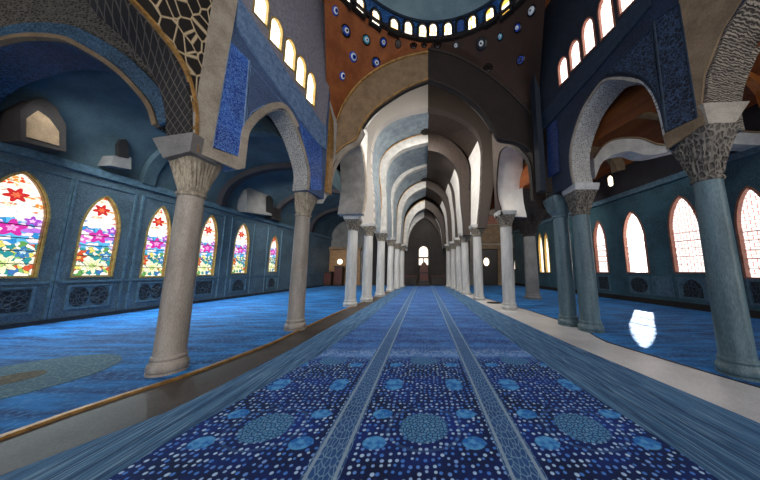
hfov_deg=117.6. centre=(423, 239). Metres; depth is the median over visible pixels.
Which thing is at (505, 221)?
column
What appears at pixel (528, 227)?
column
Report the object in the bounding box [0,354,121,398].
medallion
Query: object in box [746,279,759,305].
panel
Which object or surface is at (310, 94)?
window
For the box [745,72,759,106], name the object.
rib
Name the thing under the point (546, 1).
ceiling
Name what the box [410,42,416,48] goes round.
medallion
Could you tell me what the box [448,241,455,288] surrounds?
column
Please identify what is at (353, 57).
medallion
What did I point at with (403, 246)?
column
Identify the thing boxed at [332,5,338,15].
medallion
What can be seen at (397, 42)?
medallion
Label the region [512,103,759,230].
trim
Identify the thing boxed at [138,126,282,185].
rib
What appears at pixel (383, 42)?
medallion
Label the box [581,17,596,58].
window
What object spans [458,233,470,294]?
column
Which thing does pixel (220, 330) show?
carpet
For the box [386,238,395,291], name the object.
column
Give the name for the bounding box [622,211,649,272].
window
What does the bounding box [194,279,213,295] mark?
panel
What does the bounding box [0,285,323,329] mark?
baseboard
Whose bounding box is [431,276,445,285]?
railing
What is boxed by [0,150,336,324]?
wall
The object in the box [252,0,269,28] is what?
window
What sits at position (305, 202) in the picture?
column
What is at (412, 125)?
vault
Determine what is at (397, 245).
column
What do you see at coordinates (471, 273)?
wall
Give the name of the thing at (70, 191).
window surround
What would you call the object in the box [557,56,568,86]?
window
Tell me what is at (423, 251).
window
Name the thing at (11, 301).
grille
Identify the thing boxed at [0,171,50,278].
window
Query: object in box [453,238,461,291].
column
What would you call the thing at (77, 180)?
window surround
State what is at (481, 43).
medallion
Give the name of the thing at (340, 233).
wall
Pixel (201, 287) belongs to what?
grille
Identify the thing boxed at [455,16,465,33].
window
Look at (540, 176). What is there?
rib
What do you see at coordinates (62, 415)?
strip
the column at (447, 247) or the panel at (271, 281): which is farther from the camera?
the column at (447, 247)
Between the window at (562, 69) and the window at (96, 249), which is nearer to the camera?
the window at (562, 69)
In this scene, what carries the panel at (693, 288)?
attached to the wall at (652, 206)
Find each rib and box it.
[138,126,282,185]
[216,162,292,206]
[273,188,339,221]
[309,207,338,232]
[324,107,333,194]
[530,73,545,192]
[590,146,624,172]
[634,112,659,120]
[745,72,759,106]
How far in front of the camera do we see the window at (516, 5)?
7.11 m
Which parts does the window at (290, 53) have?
pane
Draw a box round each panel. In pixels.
[0,286,36,316]
[62,283,112,309]
[134,281,162,302]
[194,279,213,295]
[229,278,246,292]
[266,277,276,288]
[597,275,610,290]
[628,276,650,294]
[652,276,675,297]
[676,277,708,300]
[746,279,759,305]
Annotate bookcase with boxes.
[324,271,333,285]
[333,266,344,285]
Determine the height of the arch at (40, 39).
5.335 m
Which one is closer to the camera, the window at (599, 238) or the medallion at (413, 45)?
the medallion at (413, 45)
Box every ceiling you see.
[0,70,344,237]
[322,0,550,36]
[365,116,491,159]
[490,41,759,209]
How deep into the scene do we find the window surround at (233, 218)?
12.90 m
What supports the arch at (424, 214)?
attached to the wall at (423, 232)
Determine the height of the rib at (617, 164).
3.003 m
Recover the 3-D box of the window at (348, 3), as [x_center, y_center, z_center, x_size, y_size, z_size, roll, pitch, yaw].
[-2.405,-7.580,7.003,0.130,0.711,0.430,-5,-9,35]
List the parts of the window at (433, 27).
pane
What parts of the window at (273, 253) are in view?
pane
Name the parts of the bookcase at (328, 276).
door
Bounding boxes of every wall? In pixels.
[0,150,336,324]
[86,0,329,199]
[331,221,363,284]
[337,160,493,284]
[362,81,552,192]
[469,190,514,284]
[513,153,759,310]
[540,0,759,194]
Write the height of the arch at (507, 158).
4.596 m
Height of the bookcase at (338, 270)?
1.980 m
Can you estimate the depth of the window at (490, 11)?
7.79 m
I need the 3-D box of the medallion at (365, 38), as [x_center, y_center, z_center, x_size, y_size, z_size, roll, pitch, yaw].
[-1.995,-6.885,7.848,0.211,0.291,0.300,-7,-11,44]
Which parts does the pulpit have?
panel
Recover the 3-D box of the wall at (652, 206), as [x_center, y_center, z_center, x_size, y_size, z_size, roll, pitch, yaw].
[10.882,-3.831,12.271,0.350,14.000,27.008,1,-8,-5]
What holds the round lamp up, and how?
attached to the door at (336, 253)
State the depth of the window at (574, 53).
6.28 m
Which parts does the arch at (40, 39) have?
edge moulding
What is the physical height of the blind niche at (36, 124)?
1.393 m
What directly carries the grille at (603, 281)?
attached to the panel at (603, 281)
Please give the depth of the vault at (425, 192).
22.51 m
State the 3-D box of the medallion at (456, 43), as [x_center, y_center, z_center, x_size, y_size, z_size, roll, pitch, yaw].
[1.184,-7.180,8.438,0.259,0.266,0.219,0,-8,0]
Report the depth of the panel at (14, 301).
6.30 m
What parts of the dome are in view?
cornice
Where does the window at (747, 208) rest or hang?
in the wall at (652, 206)
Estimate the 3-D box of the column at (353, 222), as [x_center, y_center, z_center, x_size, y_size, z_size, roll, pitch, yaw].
[-3.319,0.947,10.491,0.776,4.060,0.776,0,-8,0]
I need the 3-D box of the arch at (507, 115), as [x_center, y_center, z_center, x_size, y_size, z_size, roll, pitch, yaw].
[0.257,-4.302,8.015,7.363,5.448,0.210,0,-8,0]
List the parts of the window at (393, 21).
pane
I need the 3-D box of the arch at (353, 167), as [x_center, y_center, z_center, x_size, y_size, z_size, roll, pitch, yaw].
[-3.297,-3.152,9.073,1.247,4.582,3.667,0,-8,0]
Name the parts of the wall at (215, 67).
tile panel, panel frame, triangle panel, panel frame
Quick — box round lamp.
[337,258,342,264]
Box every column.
[144,155,223,377]
[284,192,317,330]
[343,215,362,306]
[360,223,377,301]
[375,230,388,296]
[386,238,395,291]
[393,241,401,288]
[399,244,405,286]
[444,244,450,286]
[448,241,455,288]
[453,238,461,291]
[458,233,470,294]
[469,224,484,300]
[494,210,517,310]
[513,189,557,299]
[543,195,578,326]
[562,183,604,332]
[671,123,759,382]
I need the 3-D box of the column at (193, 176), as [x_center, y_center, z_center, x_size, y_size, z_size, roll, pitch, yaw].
[-4.090,0.311,3.893,0.540,3.600,0.700,0,-8,0]
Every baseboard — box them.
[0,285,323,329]
[515,283,759,318]
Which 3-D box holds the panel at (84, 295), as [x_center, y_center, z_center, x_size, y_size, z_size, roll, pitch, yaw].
[-11.175,1.864,7.611,0.060,0.770,0.984,-1,-8,4]
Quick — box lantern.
[608,160,613,185]
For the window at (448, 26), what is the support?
attached to the dome
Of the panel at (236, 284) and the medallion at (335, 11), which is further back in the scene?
the panel at (236, 284)
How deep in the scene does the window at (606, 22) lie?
5.46 m
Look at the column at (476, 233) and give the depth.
12.34 m
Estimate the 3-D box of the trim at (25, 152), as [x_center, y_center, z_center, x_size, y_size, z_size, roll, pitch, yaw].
[-10.868,-1.784,11.729,0.130,0.240,26.275,-1,-8,4]
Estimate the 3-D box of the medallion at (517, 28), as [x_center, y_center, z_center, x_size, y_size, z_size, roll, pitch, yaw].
[3.062,-6.917,7.436,0.196,0.278,0.252,5,-9,-35]
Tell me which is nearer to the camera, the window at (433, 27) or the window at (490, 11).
the window at (490, 11)
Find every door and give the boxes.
[329,247,361,284]
[481,211,500,285]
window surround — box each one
[0,158,75,318]
[46,178,138,318]
[124,195,175,308]
[204,210,226,297]
[224,217,255,296]
[263,226,282,291]
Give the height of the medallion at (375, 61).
0.343 m
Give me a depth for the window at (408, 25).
8.29 m
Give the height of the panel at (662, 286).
0.880 m
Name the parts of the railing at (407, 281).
panel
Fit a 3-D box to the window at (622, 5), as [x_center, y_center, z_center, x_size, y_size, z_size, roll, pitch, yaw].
[4.441,-5.559,5.006,0.110,1.128,0.359,2,-8,-13]
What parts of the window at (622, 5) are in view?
pane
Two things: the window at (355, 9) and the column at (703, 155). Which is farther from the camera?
the window at (355, 9)
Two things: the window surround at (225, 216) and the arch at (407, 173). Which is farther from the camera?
the arch at (407, 173)
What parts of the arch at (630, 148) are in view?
moulding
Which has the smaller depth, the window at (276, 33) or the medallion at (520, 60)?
the window at (276, 33)
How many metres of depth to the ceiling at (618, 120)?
7.35 m
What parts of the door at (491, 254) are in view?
oval pane, lintel panel, frame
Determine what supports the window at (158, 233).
in the wall at (56, 187)
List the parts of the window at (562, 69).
pane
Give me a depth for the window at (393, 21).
8.09 m
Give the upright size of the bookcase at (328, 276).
1.430 m
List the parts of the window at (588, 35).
pane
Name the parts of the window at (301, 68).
pane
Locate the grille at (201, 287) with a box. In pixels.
[195,281,211,293]
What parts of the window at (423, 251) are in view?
pane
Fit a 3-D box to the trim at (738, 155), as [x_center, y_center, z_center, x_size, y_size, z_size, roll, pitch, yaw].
[10.675,-2.454,11.816,0.130,0.250,26.306,1,-8,-5]
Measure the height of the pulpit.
2.480 m
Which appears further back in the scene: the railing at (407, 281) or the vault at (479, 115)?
the railing at (407, 281)
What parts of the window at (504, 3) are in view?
pane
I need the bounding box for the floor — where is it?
[0,289,759,475]
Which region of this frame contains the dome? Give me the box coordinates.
[352,0,517,42]
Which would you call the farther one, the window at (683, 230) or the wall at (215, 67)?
the window at (683, 230)
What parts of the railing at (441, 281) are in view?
panel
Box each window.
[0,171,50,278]
[70,196,120,277]
[139,206,171,277]
[196,215,217,275]
[231,223,249,273]
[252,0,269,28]
[268,16,283,52]
[268,236,277,271]
[283,38,296,72]
[294,55,306,89]
[305,72,315,107]
[340,0,352,10]
[352,0,366,20]
[368,7,381,32]
[387,16,399,38]
[402,19,413,34]
[417,22,427,36]
[417,245,428,265]
[428,21,438,36]
[442,20,453,36]
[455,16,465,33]
[466,13,478,30]
[483,4,496,29]
[499,0,513,22]
[513,0,525,9]
[538,232,544,272]
[544,232,550,272]
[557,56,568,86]
[568,39,581,72]
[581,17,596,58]
[593,220,609,272]
[597,0,615,41]
[616,0,635,16]
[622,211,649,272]
[668,195,704,273]
[734,186,759,278]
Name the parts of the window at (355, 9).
pane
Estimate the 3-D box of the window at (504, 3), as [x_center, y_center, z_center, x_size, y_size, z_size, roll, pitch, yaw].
[2.683,-7.619,7.459,0.430,0.711,0.130,-7,-10,44]
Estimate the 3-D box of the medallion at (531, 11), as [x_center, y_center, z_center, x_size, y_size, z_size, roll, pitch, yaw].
[3.300,-7.024,6.987,0.185,0.284,0.280,4,-8,-27]
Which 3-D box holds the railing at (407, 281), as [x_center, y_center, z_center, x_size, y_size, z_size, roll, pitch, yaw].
[-1.600,4.142,23.188,1.800,1.000,0.140,0,-8,0]
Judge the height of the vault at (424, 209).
4.463 m
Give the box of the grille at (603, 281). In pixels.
[599,277,608,288]
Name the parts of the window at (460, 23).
pane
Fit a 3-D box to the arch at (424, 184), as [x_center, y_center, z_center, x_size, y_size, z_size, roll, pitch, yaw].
[0.043,-2.826,21.130,5.250,6.249,0.939,0,-8,0]
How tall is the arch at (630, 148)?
1.675 m
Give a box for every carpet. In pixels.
[0,285,386,434]
[0,285,759,479]
[470,285,759,385]
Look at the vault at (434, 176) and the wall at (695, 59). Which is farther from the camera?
the vault at (434, 176)
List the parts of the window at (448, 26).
pane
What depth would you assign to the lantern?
11.64 m
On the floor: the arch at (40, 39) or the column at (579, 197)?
the column at (579, 197)
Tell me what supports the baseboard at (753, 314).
attached to the wall at (652, 206)
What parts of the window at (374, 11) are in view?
pane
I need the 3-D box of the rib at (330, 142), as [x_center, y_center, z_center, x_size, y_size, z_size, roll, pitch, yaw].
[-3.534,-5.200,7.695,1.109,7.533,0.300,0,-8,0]
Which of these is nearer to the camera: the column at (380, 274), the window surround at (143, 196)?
the window surround at (143, 196)
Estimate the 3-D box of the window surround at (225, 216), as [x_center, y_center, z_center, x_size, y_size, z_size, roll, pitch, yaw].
[-10.897,0.751,11.486,0.060,4.390,1.466,-1,-8,4]
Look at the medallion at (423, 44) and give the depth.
8.39 m
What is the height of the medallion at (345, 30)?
0.339 m
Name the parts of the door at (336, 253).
frame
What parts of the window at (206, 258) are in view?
frame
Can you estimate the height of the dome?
4.211 m
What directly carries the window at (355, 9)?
attached to the dome
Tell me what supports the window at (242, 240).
in the wall at (56, 187)
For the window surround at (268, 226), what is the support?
attached to the wall at (56, 187)
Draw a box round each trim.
[0,142,332,239]
[0,273,324,284]
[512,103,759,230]
[512,145,759,233]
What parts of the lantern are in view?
glass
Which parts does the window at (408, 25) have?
pane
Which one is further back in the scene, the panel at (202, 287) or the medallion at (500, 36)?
the panel at (202, 287)
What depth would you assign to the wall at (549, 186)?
8.12 m
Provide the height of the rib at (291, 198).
2.394 m
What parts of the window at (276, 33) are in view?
pane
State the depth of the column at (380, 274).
14.24 m
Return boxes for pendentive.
[324,0,431,118]
[431,0,545,108]
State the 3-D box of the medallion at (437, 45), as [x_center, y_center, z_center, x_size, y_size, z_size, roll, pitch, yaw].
[0.500,-7.212,8.411,0.260,0.260,0.135,0,-8,0]
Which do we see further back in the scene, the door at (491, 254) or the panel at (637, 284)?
the door at (491, 254)
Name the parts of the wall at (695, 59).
tile panel, panel frame, triangle panel, tile panel, panel frame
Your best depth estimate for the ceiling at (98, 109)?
7.77 m
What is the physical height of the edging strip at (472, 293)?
0.022 m
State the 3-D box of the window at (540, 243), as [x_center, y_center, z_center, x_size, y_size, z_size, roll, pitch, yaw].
[10.072,1.063,19.483,0.210,3.453,0.657,1,-8,-5]
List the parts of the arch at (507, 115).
moulding, moulding, moulding, moulding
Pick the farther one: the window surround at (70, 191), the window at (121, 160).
the window at (121, 160)
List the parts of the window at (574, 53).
pane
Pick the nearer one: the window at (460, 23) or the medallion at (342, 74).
the medallion at (342, 74)
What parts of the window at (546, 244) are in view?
pane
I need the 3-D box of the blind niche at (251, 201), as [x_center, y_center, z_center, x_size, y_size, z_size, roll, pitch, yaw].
[-10.460,-2.530,14.204,0.670,2.072,2.139,-1,-8,4]
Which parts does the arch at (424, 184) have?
moulding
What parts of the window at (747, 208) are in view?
pane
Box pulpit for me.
[418,262,429,285]
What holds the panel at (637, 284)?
attached to the wall at (652, 206)
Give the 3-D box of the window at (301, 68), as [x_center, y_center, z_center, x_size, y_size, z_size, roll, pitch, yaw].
[-3.372,-4.588,6.198,0.110,0.872,0.363,-2,-8,15]
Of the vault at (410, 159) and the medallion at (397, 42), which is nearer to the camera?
the medallion at (397, 42)
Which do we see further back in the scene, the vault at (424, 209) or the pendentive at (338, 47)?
the vault at (424, 209)
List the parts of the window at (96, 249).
frame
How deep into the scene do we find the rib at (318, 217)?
20.50 m
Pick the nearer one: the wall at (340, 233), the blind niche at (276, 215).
the blind niche at (276, 215)
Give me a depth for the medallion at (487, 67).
8.26 m
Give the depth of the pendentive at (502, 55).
7.84 m
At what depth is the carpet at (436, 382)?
2.42 m
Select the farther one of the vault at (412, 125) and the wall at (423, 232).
the wall at (423, 232)
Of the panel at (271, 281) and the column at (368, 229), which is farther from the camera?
the panel at (271, 281)
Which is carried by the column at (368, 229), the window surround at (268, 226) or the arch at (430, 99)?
the arch at (430, 99)
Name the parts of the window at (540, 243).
pane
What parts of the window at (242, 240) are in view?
frame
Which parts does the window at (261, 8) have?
pane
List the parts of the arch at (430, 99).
moulding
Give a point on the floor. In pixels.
(36, 444)
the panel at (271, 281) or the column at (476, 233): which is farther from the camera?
the panel at (271, 281)
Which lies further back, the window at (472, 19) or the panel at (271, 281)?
the panel at (271, 281)
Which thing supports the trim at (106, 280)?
attached to the wall at (56, 187)
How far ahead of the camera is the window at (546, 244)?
18.81 m
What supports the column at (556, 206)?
on the floor
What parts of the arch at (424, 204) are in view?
moulding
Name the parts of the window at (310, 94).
pane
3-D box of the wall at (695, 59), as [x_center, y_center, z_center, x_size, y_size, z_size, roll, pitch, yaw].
[5.358,-2.997,3.286,1.315,10.000,8.696,2,-8,-13]
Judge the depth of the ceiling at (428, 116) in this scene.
23.09 m
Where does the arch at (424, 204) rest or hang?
attached to the vault at (424, 209)
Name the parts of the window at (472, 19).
pane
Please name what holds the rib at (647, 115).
attached to the ceiling at (618, 120)
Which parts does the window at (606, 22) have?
pane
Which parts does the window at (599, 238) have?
pane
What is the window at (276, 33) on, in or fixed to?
in the wall at (215, 67)
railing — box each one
[404,276,416,285]
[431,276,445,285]
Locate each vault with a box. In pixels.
[364,84,490,130]
[372,112,479,234]
[386,146,462,239]
[394,169,454,240]
[401,189,447,243]
[406,209,444,248]
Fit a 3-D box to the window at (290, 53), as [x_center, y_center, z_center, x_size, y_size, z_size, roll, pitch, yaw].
[-3.470,-4.784,5.860,0.110,0.800,0.363,-2,-8,15]
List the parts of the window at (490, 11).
pane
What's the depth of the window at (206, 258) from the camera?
11.64 m
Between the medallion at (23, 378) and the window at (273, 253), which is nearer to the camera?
the medallion at (23, 378)
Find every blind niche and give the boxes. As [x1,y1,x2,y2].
[0,98,65,152]
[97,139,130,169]
[237,188,272,215]
[265,207,280,220]
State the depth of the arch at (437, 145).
15.23 m
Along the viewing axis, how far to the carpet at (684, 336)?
6.57 m
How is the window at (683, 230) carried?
in the wall at (652, 206)
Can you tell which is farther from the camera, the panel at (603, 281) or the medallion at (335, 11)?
the panel at (603, 281)
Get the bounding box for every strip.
[0,291,385,439]
[472,293,759,387]
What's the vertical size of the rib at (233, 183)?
2.393 m
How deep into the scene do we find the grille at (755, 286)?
7.58 m
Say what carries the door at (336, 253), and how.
in the wall at (340, 233)
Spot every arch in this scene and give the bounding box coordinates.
[0,0,165,133]
[316,102,367,216]
[335,47,531,170]
[361,85,493,228]
[379,128,470,235]
[391,159,457,237]
[397,177,451,243]
[403,200,445,246]
[405,211,443,250]
[492,106,546,219]
[590,130,759,179]
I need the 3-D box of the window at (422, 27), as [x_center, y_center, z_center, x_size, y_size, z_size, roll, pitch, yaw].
[-0.052,-7.678,8.418,0.430,0.711,0.130,1,-8,-6]
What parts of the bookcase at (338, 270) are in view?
door, door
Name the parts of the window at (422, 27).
pane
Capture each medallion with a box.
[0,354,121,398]
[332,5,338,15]
[339,71,344,80]
[341,24,350,37]
[349,51,356,62]
[362,34,369,45]
[371,57,380,67]
[379,37,386,47]
[395,39,400,48]
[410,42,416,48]
[421,42,426,47]
[434,42,440,48]
[453,41,458,48]
[476,36,486,50]
[483,63,492,71]
[497,32,503,40]
[514,22,521,32]
[516,54,524,65]
[527,4,535,16]
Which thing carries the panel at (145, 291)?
attached to the wall at (56, 187)
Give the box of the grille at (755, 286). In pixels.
[751,282,759,302]
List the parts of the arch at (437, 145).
moulding, moulding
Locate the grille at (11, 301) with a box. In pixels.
[0,290,30,313]
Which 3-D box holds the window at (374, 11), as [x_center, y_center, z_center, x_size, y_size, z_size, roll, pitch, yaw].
[-1.654,-7.542,7.766,0.430,0.711,0.130,5,-9,-36]

